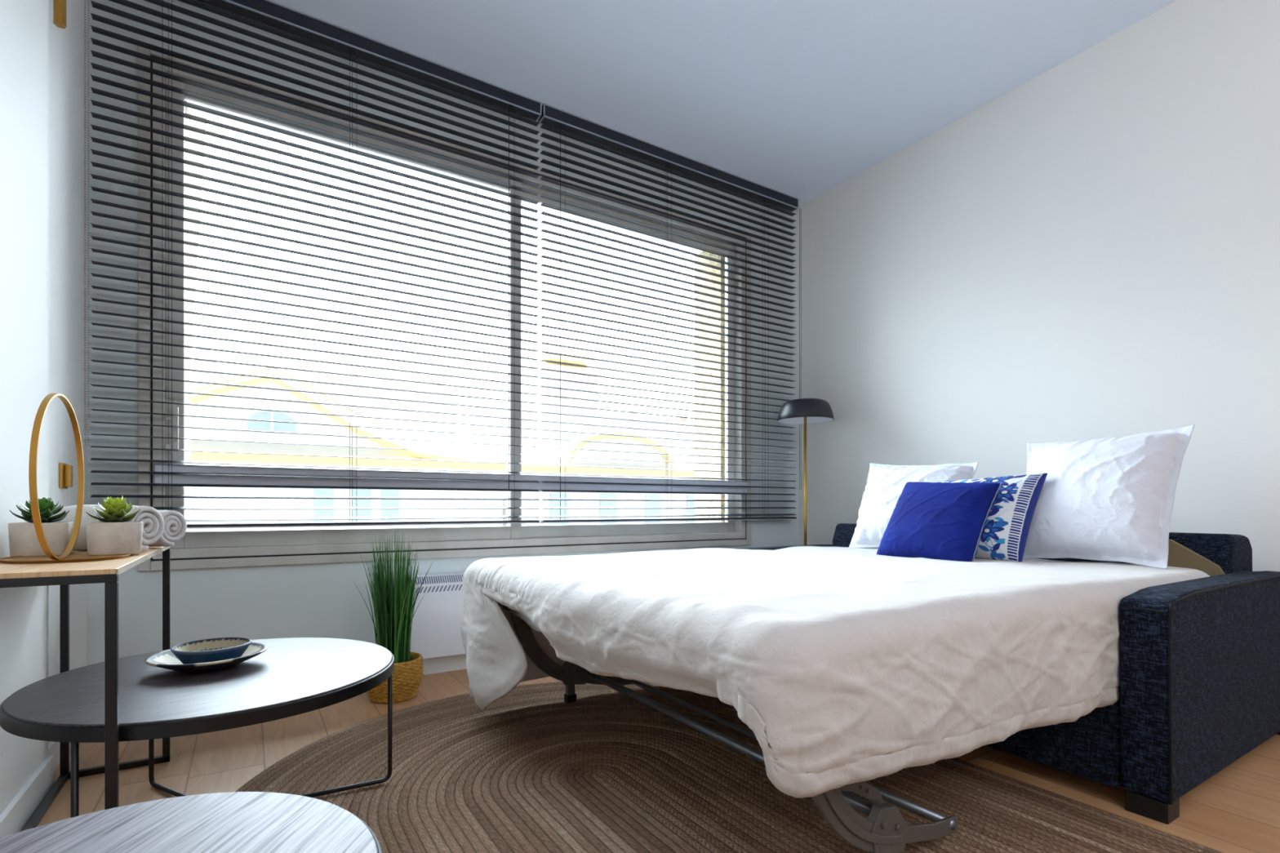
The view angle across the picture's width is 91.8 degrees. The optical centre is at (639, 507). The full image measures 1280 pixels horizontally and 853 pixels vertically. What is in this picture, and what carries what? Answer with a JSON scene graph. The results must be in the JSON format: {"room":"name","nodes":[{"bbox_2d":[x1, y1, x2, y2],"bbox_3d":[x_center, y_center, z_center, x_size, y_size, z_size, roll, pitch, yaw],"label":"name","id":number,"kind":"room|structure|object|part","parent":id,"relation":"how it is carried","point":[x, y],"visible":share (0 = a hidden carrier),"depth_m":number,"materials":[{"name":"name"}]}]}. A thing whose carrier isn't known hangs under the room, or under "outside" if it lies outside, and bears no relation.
{"room":"studio apartment","nodes":[
{"label":"studio apartment","id":0,"kind":"room"},
{"bbox_2d":[0,0,87,814],"bbox_3d":[-0.029,-0.593,-1.083,0.322,2.645,7.400,0,0,-32],"label":"wall","id":1,"kind":"structure","parent":0,"point":[42,62],"depth_m":1.54,"materials":[{"name":"white paint"}]},
{"bbox_2d":[0,741,70,837],"bbox_3d":[0.103,0.690,-1.000,0.034,0.080,7.400,0,0,-32],"label":"baseboard","id":2,"kind":"structure","parent":1,"relation":"attached to","point":[20,809],"depth_m":1.46,"materials":[{"name":"white"}]},
{"bbox_2d":[53,0,66,28],"bbox_3d":[-1.589,-1.492,1.687,0.044,0.355,0.040,0,0,-32],"label":"wall lamp","id":3,"kind":"object","parent":1,"relation":"attached to","point":[59,6],"visible":1,"depth_m":1.68,"materials":[{"name":"gold metal"}]},
{"bbox_2d":[58,462,72,488],"bbox_3d":[-1.698,-0.092,1.837,0.020,0.075,0.080,0,0,-32],"label":"brass wall plate","id":4,"kind":"object","parent":1,"relation":"attached to","point":[65,471],"visible":1,"depth_m":1.83,"materials":[{"name":"brown metal"}]},
{"bbox_3d":[-1.704,-0.092,1.833,0.006,0.075,0.080,0,0,-32],"label":"plate","id":5,"kind":"part","parent":4,"relation":"part of","materials":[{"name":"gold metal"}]},
{"bbox_2d":[85,521,142,555],"bbox_3d":[-1.151,0.068,1.360,0.094,0.070,0.080,0,0,-38],"label":"pot","id":6,"kind":"object","parent":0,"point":[103,538],"depth_m":1.33,"materials":[{"name":"white ceramic"}]},
{"bbox_2d":[87,0,798,665],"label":"wall","id":7,"kind":"structure","parent":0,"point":[320,600],"depth_m":2.47,"materials":[{"name":"white paint"}]},
{"bbox_2d":[84,0,542,528],"bbox_3d":[-1.169,-0.917,2.517,1.631,1.987,0.066,0,0,-32],"label":"blind","id":8,"kind":"object","parent":7,"relation":"attached to","point":[268,12],"visible":0.99,"depth_m":2.42,"materials":[{"name":"black metal"}]},
{"bbox_3d":[-1.837,-1.030,2.058,0.014,1.654,0.004,0,0,-32],"label":"bead chain","id":9,"kind":"part","parent":8,"relation":"part of","materials":[{"name":"grey"}]},
{"bbox_3d":[-1.676,-0.896,2.200,0.028,1.917,0.035,0,0,-32],"label":"ladder cord","id":10,"kind":"part","parent":8,"relation":"part of","materials":[{"name":"grey fabric"}]},
{"bbox_3d":[-1.168,-0.896,2.520,0.028,1.917,0.035,0,0,-32],"label":"ladder cord","id":11,"kind":"part","parent":8,"relation":"part of","materials":[{"name":"grey fabric"}]},
{"bbox_3d":[-1.167,0.069,2.522,1.614,0.015,0.038,0,0,-32],"label":"rail","id":12,"kind":"part","parent":8,"relation":"part of","materials":[{"name":"black metal"}]},
{"bbox_3d":[-1.167,-1.883,2.522,1.622,0.056,0.060,0,0,-32],"label":"head rail","id":13,"kind":"part","parent":8,"relation":"part of","materials":[{"name":"black metal"}]},
{"bbox_3d":[-0.602,-0.896,2.878,0.028,1.917,0.035,0,0,-32],"label":"ladder cord","id":14,"kind":"part","parent":8,"relation":"part of","materials":[{"name":"grey fabric"}]},
{"bbox_2d":[408,572,465,659],"bbox_3d":[-0.356,0.469,3.029,1.565,0.352,0.093,0,0,-32],"label":"heater","id":15,"kind":"object","parent":7,"relation":"attached to","point":[436,633],"visible":0.15,"depth_m":2.65,"materials":[{"name":"white metal"}]},
{"bbox_2d":[411,574,462,584],"bbox_3d":[-0.349,0.312,3.000,1.496,0.029,0.028,0,0,-32],"label":"grille","id":16,"kind":"object","parent":15,"relation":"attached to","point":[433,579],"depth_m":2.68,"materials":[{"name":"white metal"}]},
{"bbox_2d":[137,44,751,571],"bbox_3d":[-0.570,-0.708,2.980,2.875,1.868,0.114,0,0,-32],"label":"window","id":17,"kind":"structure","parent":7,"relation":"attached to","point":[217,548],"depth_m":2.59,"materials":[{"name":"metal"}]},
{"bbox_3d":[-1.691,-0.270,2.232,0.050,0.240,0.048,0,0,-32],"label":"handle","id":18,"kind":"part","parent":17,"relation":"part of","materials":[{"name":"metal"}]},
{"bbox_3d":[-1.149,-0.708,2.617,1.360,1.720,0.028,0,0,-32],"label":"sash","id":19,"kind":"part","parent":17,"relation":"part of","materials":[{"name":"metal"}]},
{"bbox_3d":[-0.549,-0.115,2.956,2.797,0.080,0.033,0,0,-32],"label":"cross rail","id":20,"kind":"part","parent":17,"relation":"part of","materials":[{"name":"silver metal"}]},
{"bbox_3d":[-0.034,-0.708,3.361,1.414,1.720,0.028,0,0,-32],"label":"sash","id":21,"kind":"part","parent":17,"relation":"part of","materials":[{"name":"metal"}]},
{"bbox_2d":[422,653,466,675],"bbox_3d":[-0.429,0.693,3.031,3.418,0.075,0.018,0,0,-32],"label":"baseboard","id":22,"kind":"structure","parent":7,"relation":"attached to","point":[453,663],"depth_m":2.74,"materials":[{"name":"white"}]},
{"bbox_2d":[538,103,799,523],"bbox_3d":[0.257,-0.917,3.420,1.724,1.987,0.063,0,0,-32],"label":"blind","id":23,"kind":"object","parent":7,"relation":"attached to","point":[551,116],"visible":0.98,"depth_m":3.31,"materials":[{"name":"black painted aluminium"}]},
{"bbox_3d":[-0.382,-0.896,3.017,0.028,1.917,0.035,0,0,-32],"label":"ladder cord","id":24,"kind":"part","parent":23,"relation":"part of","materials":[{"name":"white fabric"}]},
{"bbox_3d":[0.247,-1.883,3.415,1.703,0.056,0.060,0,0,-32],"label":"head rail","id":25,"kind":"part","parent":23,"relation":"part of","materials":[{"name":"black metal"}]},
{"bbox_3d":[0.247,0.069,3.415,1.695,0.015,0.038,0,0,-32],"label":"rail","id":26,"kind":"part","parent":23,"relation":"part of","materials":[{"name":"black"}]},
{"bbox_3d":[0.150,-0.896,3.354,0.028,1.917,0.035,0,0,-32],"label":"ladder cord","id":27,"kind":"part","parent":23,"relation":"part of","materials":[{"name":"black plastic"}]},
{"bbox_3d":[0.750,-0.896,3.733,0.028,1.917,0.035,0,0,-32],"label":"ladder cord","id":28,"kind":"part","parent":23,"relation":"part of","materials":[{"name":"black fabric"}]},
{"bbox_3d":[0.996,-0.982,3.851,0.014,1.746,0.002,0,0,-32],"label":"pull cord","id":29,"kind":"part","parent":23,"relation":"part of","materials":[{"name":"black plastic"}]},
{"bbox_2d":[36,669,1279,852],"bbox_3d":[1.586,0.760,-0.168,4.030,0.060,7.620,0,0,-32],"label":"floor","id":30,"kind":"structure","parent":0,"point":[1236,810],"depth_m":1.70,"materials":[{"name":"brown wood"}]},
{"bbox_2d":[0,546,170,831],"bbox_3d":[-1.226,0.418,1.366,0.235,0.624,0.860,0,0,-32],"label":"console table","id":31,"kind":"object","parent":30,"relation":"on","point":[63,575],"visible":0.72,"depth_m":1.07,"materials":[{"name":"light oak veneer"},{"name":"black painted metal"}]},
{"bbox_3d":[-1.323,0.722,1.315,0.016,0.016,0.844,0,0,-32],"label":"frame rail","id":32,"kind":"part","parent":31,"relation":"part of","materials":[{"name":"black metal"}]},
{"bbox_3d":[-1.001,0.122,1.009,0.234,0.014,0.016,0,0,-32],"label":"frame rail","id":33,"kind":"part","parent":31,"relation":"part of","materials":[{"name":"black metal"}]},
{"bbox_3d":[-1.544,0.421,1.664,0.016,0.584,0.016,0,0,-32],"label":"leg","id":34,"kind":"part","parent":31,"relation":"part of","materials":[{"name":"black metal"}]},
{"bbox_2d":[0,393,131,563],"bbox_3d":[-1.144,-0.058,1.225,0.202,0.326,0.348,0,0,-32],"label":"tray","id":35,"kind":"object","parent":31,"relation":"on","point":[67,556],"visible":0.94,"depth_m":1.20,"materials":[{"name":"gold metal"}]},
{"bbox_2d":[8,497,73,556],"bbox_3d":[-1.273,0.039,1.318,0.097,0.128,0.099,0,0,-32],"label":"potted succulent","id":36,"kind":"object","parent":35,"relation":"on","point":[24,541],"visible":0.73,"depth_m":1.30,"materials":[{"name":"green plant"}]},
{"bbox_2d":[8,521,73,556],"bbox_3d":[-1.276,0.068,1.323,0.097,0.070,0.084,0,0,-32],"label":"pot","id":37,"kind":"object","parent":36,"relation":"attached to","point":[24,541],"depth_m":1.29,"materials":[{"name":"white ceramic"}]},
{"bbox_2d":[0,551,131,563],"bbox_3d":[-1.172,0.103,1.270,0.202,0.005,0.241,0,0,-34],"label":"tray","id":38,"kind":"object","parent":35,"relation":"attached to","point":[67,557],"depth_m":1.23,"materials":[{"name":"brown wood"}]},
{"bbox_2d":[85,496,142,555],"bbox_3d":[-1.150,0.038,1.358,0.098,0.129,0.091,0,0,-32],"label":"potted succulent","id":39,"kind":"object","parent":35,"relation":"on","point":[114,535],"visible":1,"depth_m":1.34,"materials":[{"name":"green plant"}]},
{"bbox_2d":[50,504,164,551],"bbox_3d":[-1.268,0.050,1.470,0.210,0.113,0.114,0,0,2],"label":"rolled towel","id":40,"kind":"object","parent":31,"relation":"on","point":[153,520],"visible":0.3,"depth_m":1.45,"materials":[{"name":"white fabric"}]},
{"bbox_3d":[-0.909,0.429,1.067,0.016,0.601,0.016,0,0,-32],"label":"leg","id":41,"kind":"part","parent":31,"relation":"part of","materials":[{"name":"black metal"}]},
{"bbox_3d":[-1.445,0.722,1.727,0.218,0.016,0.016,0,0,-32],"label":"frame rail","id":42,"kind":"part","parent":31,"relation":"part of","materials":[{"name":"black metal"}]},
{"bbox_3d":[-1.452,0.122,1.722,0.234,0.014,0.016,0,0,-32],"label":"frame rail","id":43,"kind":"part","parent":31,"relation":"part of","materials":[{"name":"black metal"}]},
{"bbox_3d":[-1.360,0.429,1.780,0.016,0.601,0.016,0,0,-32],"label":"leg","id":44,"kind":"part","parent":31,"relation":"part of","materials":[{"name":"black metal"}]},
{"bbox_2d":[146,510,186,546],"bbox_3d":[-1.335,0.055,1.627,0.225,0.100,0.107,0,0,2],"label":"rolled towel","id":45,"kind":"object","parent":31,"relation":"on","point":[175,524],"visible":0.16,"depth_m":1.62,"materials":[{"name":"white fabric"}]},
{"bbox_2d":[0,791,382,852],"bbox_3d":[-0.521,0.554,0.571,0.524,0.349,0.524,0,0,-32],"label":"coffee table","id":46,"kind":"object","parent":30,"relation":"on","point":[234,822],"visible":1,"depth_m":0.73,"materials":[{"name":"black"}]},
{"bbox_2d":[352,529,431,703],"bbox_3d":[-0.933,0.401,2.369,0.266,0.654,0.282,0,0,-44],"label":"potted grass","id":47,"kind":"object","parent":30,"relation":"on","point":[393,609],"depth_m":2.33,"materials":[{"name":"green plant"}]},
{"bbox_2d":[368,652,423,703],"bbox_3d":[-0.945,0.652,2.378,0.217,0.151,0.217,0,0,-32],"label":"basket","id":48,"kind":"object","parent":47,"relation":"attached to","point":[406,676],"depth_m":2.31,"materials":[{"name":"yellow wicker"}]},
{"bbox_2d":[235,681,1222,852],"bbox_3d":[0.158,0.726,1.247,1.858,0.008,2.858,0,0,-32],"label":"jute rug","id":49,"kind":"object","parent":30,"relation":"on","point":[522,773],"visible":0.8,"depth_m":1.58,"materials":[{"name":"brown wicker"}]},
{"bbox_2d":[0,637,394,817],"bbox_3d":[-0.967,0.555,1.445,0.732,0.349,0.732,0,0,-32],"label":"coffee table","id":50,"kind":"object","parent":49,"relation":"on","point":[294,676],"visible":0.83,"depth_m":1.29,"materials":[{"name":"black wood"}]},
{"bbox_3d":[-0.979,0.560,1.253,0.011,0.339,0.346,0,0,4],"label":"leg","id":51,"kind":"part","parent":50,"relation":"part of","materials":[{"name":"black metal"}]},
{"bbox_3d":[-1.134,0.560,1.540,0.346,0.339,0.011,0,0,30],"label":"leg","id":52,"kind":"part","parent":50,"relation":"part of","materials":[{"name":"black metal"}]},
{"bbox_2d":[144,642,267,672],"bbox_3d":[-1.022,0.362,1.471,0.239,0.035,0.239,0,0,-32],"label":"woven plate","id":53,"kind":"object","parent":50,"relation":"on","point":[166,660],"visible":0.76,"depth_m":1.42,"materials":[{"name":"ceramic"}]},
{"bbox_2d":[170,637,252,664],"bbox_3d":[-1.023,0.350,1.483,0.161,0.046,0.161,0,0,-32],"label":"woven bowl","id":54,"kind":"object","parent":53,"relation":"on","point":[212,650],"visible":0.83,"depth_m":1.47,"materials":[{"name":"blue ceramic"}]},
{"bbox_3d":[-0.800,0.555,1.542,0.345,0.330,0.011,0,0,-30],"label":"leg","id":55,"kind":"part","parent":50,"relation":"part of","materials":[{"name":"black metal"}]},
{"bbox_2d":[777,398,834,545],"bbox_3d":[0.946,0.059,3.549,0.316,1.342,0.316,0,0,-32],"label":"floor lamp","id":56,"kind":"object","parent":30,"relation":"on","point":[805,411],"visible":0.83,"depth_m":3.47,"materials":[{"name":"black metal"}]},
{"bbox_3d":[0.946,-0.553,3.549,0.316,0.117,0.316,0,0,-32],"label":"lamp shade","id":57,"kind":"part","parent":56,"relation":"part of","materials":[{"name":"black metal"}]},
{"bbox_2d":[497,523,1279,852],"bbox_3d":[0.736,0.408,2.171,2.235,0.644,1.790,0,0,-32],"label":"bed","id":58,"kind":"object","parent":30,"relation":"on","point":[1199,687],"visible":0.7,"depth_m":1.54,"materials":[{"name":"dark blue woven upholstery fabric"},{"name":"grey steel"}]},
{"bbox_3d":[0.344,0.325,1.899,1.188,0.021,1.348,0,0,-32],"label":"bed frame","id":59,"kind":"part","parent":58,"relation":"part of","materials":[{"name":"grey metal"}]},
{"bbox_3d":[-0.338,0.494,2.256,0.290,0.337,0.018,0,0,-32],"label":"leg","id":60,"kind":"part","parent":58,"relation":"part of","materials":[{"name":"grey metal"}]},
{"bbox_3d":[-0.260,0.665,2.303,0.032,0.071,0.022,0,0,-32],"label":"foot post","id":61,"kind":"part","parent":58,"relation":"part of","materials":[{"name":"grey metal"}]},
{"bbox_3d":[-0.244,0.615,2.313,0.109,0.100,0.032,0,0,-32],"label":"hinge plate","id":62,"kind":"part","parent":58,"relation":"part of","materials":[{"name":"grey metal"}]},
{"bbox_3d":[0.755,0.444,3.180,1.125,0.483,0.100,0,0,-32],"label":"armrest","id":63,"kind":"part","parent":58,"relation":"part of","materials":[{"name":"fabric"}]},
{"bbox_2d":[460,546,1209,798],"bbox_3d":[0.564,0.412,2.028,1.960,0.492,1.558,0,0,-32],"label":"duvet","id":64,"kind":"object","parent":58,"relation":"on","point":[845,665],"visible":0.94,"depth_m":1.23,"materials":[{"name":"white fabric"}]},
{"bbox_2d":[848,462,978,547],"bbox_3d":[1.206,-0.011,2.791,0.251,0.419,0.564,0,0,-34],"label":"bed pillow","id":65,"kind":"object","parent":64,"relation":"on","point":[886,483],"visible":0.48,"depth_m":2.80,"materials":[{"name":"white fabric"}]},
{"bbox_2d":[876,481,1001,561],"bbox_3d":[1.118,0.053,2.359,0.206,0.312,0.418,0,0,-32],"label":"velvet cushion","id":66,"kind":"object","parent":64,"relation":"on","point":[941,521],"visible":0.94,"depth_m":2.28,"materials":[{"name":"blue fabric"}]},
{"bbox_3d":[1.227,0.061,2.203,0.154,0.296,0.014,0,0,-24],"label":"beaded trim","id":67,"kind":"part","parent":66,"relation":"part of","materials":[{"name":"fabric"}]},
{"bbox_2d":[933,473,1047,561],"bbox_3d":[1.246,0.040,2.378,0.185,0.322,0.512,0,0,-32],"label":"patterned cushion","id":68,"kind":"object","parent":64,"relation":"on","point":[1004,535],"visible":0.36,"depth_m":2.20,"materials":[{"name":"fabric"}]},
{"bbox_2d":[1022,424,1195,568],"bbox_3d":[1.576,-0.037,2.182,0.285,0.467,0.520,0,0,-32],"label":"bed pillow","id":69,"kind":"object","parent":64,"relation":"on","point":[1111,499],"visible":0.92,"depth_m":2.06,"materials":[{"name":"white fabric"}]},
{"bbox_3d":[0.379,0.494,1.121,0.290,0.337,0.018,0,0,-32],"label":"leg","id":70,"kind":"part","parent":58,"relation":"part of","materials":[{"name":"grey metal"}]},
{"bbox_3d":[0.455,0.665,1.173,0.032,0.071,0.022,0,0,-32],"label":"foot post","id":71,"kind":"part","parent":58,"relation":"part of","materials":[{"name":"grey metal"}]},
{"bbox_3d":[0.471,0.615,1.183,0.109,0.100,0.032,0,0,-32],"label":"hinge plate","id":72,"kind":"part","parent":58,"relation":"part of","materials":[{"name":"grey metal"}]},
{"bbox_3d":[1.536,0.383,2.678,0.259,0.594,1.577,0,0,-32],"label":"backrest","id":73,"kind":"part","parent":58,"relation":"part of","materials":[{"name":"fabric"}]},
{"bbox_3d":[1.087,0.530,2.393,0.805,0.320,1.579,0,0,-32],"label":"seat","id":74,"kind":"part","parent":58,"relation":"part of","materials":[{"name":"fabric"}]},
{"bbox_3d":[1.778,0.166,2.044,0.018,0.128,0.244,0,0,-32],"label":"lining panel","id":75,"kind":"part","parent":58,"relation":"part of","materials":[{"name":"brown"}]},
{"bbox_3d":[1.655,0.444,1.756,1.125,0.483,0.101,0,0,-32],"label":"armrest","id":76,"kind":"part","parent":58,"relation":"part of","materials":[{"name":"blue fabric"}]},
{"bbox_2d":[269,0,1176,206],"bbox_3d":[1.506,-1.965,-0.042,4.030,0.100,7.920,0,0,-32],"label":"ceiling","id":77,"kind":"structure","parent":0,"point":[797,99],"depth_m":2.65,"materials":[{"name":"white paint"}]},
{"bbox_2d":[798,0,1279,571],"bbox_3d":[3.072,-0.593,0.878,0.200,2.645,7.400,0,0,-32],"label":"wall","id":78,"kind":"structure","parent":0,"point":[1091,250],"depth_m":2.62,"materials":[{"name":"white paint"}]},
{"label":"outside","id":79,"kind":"structure","parent":0,"visible":0},
{"bbox_3d":[-16.502,8.930,44.817,140.000,0.400,86.600,0,0,-32],"label":"ground","id":80,"kind":"structure","parent":79,"visible":0},
{"bbox_2d":[190,337,454,455],"bbox_3d":[-14.768,1.030,29.350,10.400,15.400,6.600,0,0,-32],"label":"building","id":81,"kind":"structure","parent":80,"relation":"on","point":[202,353],"depth_m":28.32,"materials":[{"name":"white paint"}]},
{"bbox_2d":[190,365,506,531],"bbox_3d":[-11.676,2.395,19.593,13.200,12.670,6.400,0,0,-32],"label":"gabled house","id":82,"kind":"structure","parent":80,"relation":"on","point":[201,433],"depth_m":17.49,"materials":[{"name":"white paint"}]},
{"bbox_3d":[-10.085,-2.580,17.075,13.200,2.720,0.444,0,0,-32],"label":"cornice","id":83,"kind":"part","parent":82,"relation":"part of","materials":[{"name":"beige"}]},
{"bbox_2d":[454,353,694,462],"bbox_3d":[-3.862,0.130,39.794,16.000,17.200,8.600,0,0,-32],"label":"building","id":84,"kind":"structure","parent":80,"relation":"on","point":[539,416],"depth_m":34.98,"materials":[{"name":"white paint"}]},
{"bbox_3d":[-4.467,-8.070,35.980,4.300,0.800,2.400,0,0,-32],"label":"cornice","id":85,"kind":"part","parent":84,"relation":"part of","materials":[{"name":"beige"}]},
{"bbox_2d":[502,431,694,526],"bbox_3d":[-1.529,2.930,26.185,10.600,11.600,6.100,0,0,-32],"label":"building","id":86,"kind":"structure","parent":80,"relation":"on","point":[540,468],"depth_m":23.20,"materials":[{"name":"white paint"}]},
{"bbox_3d":[0.018,-2.010,23.739,10.600,1.680,0.313,0,0,-32],"label":"cornice","id":87,"kind":"part","parent":86,"relation":"part of","materials":[{"name":"beige"}]}
]}

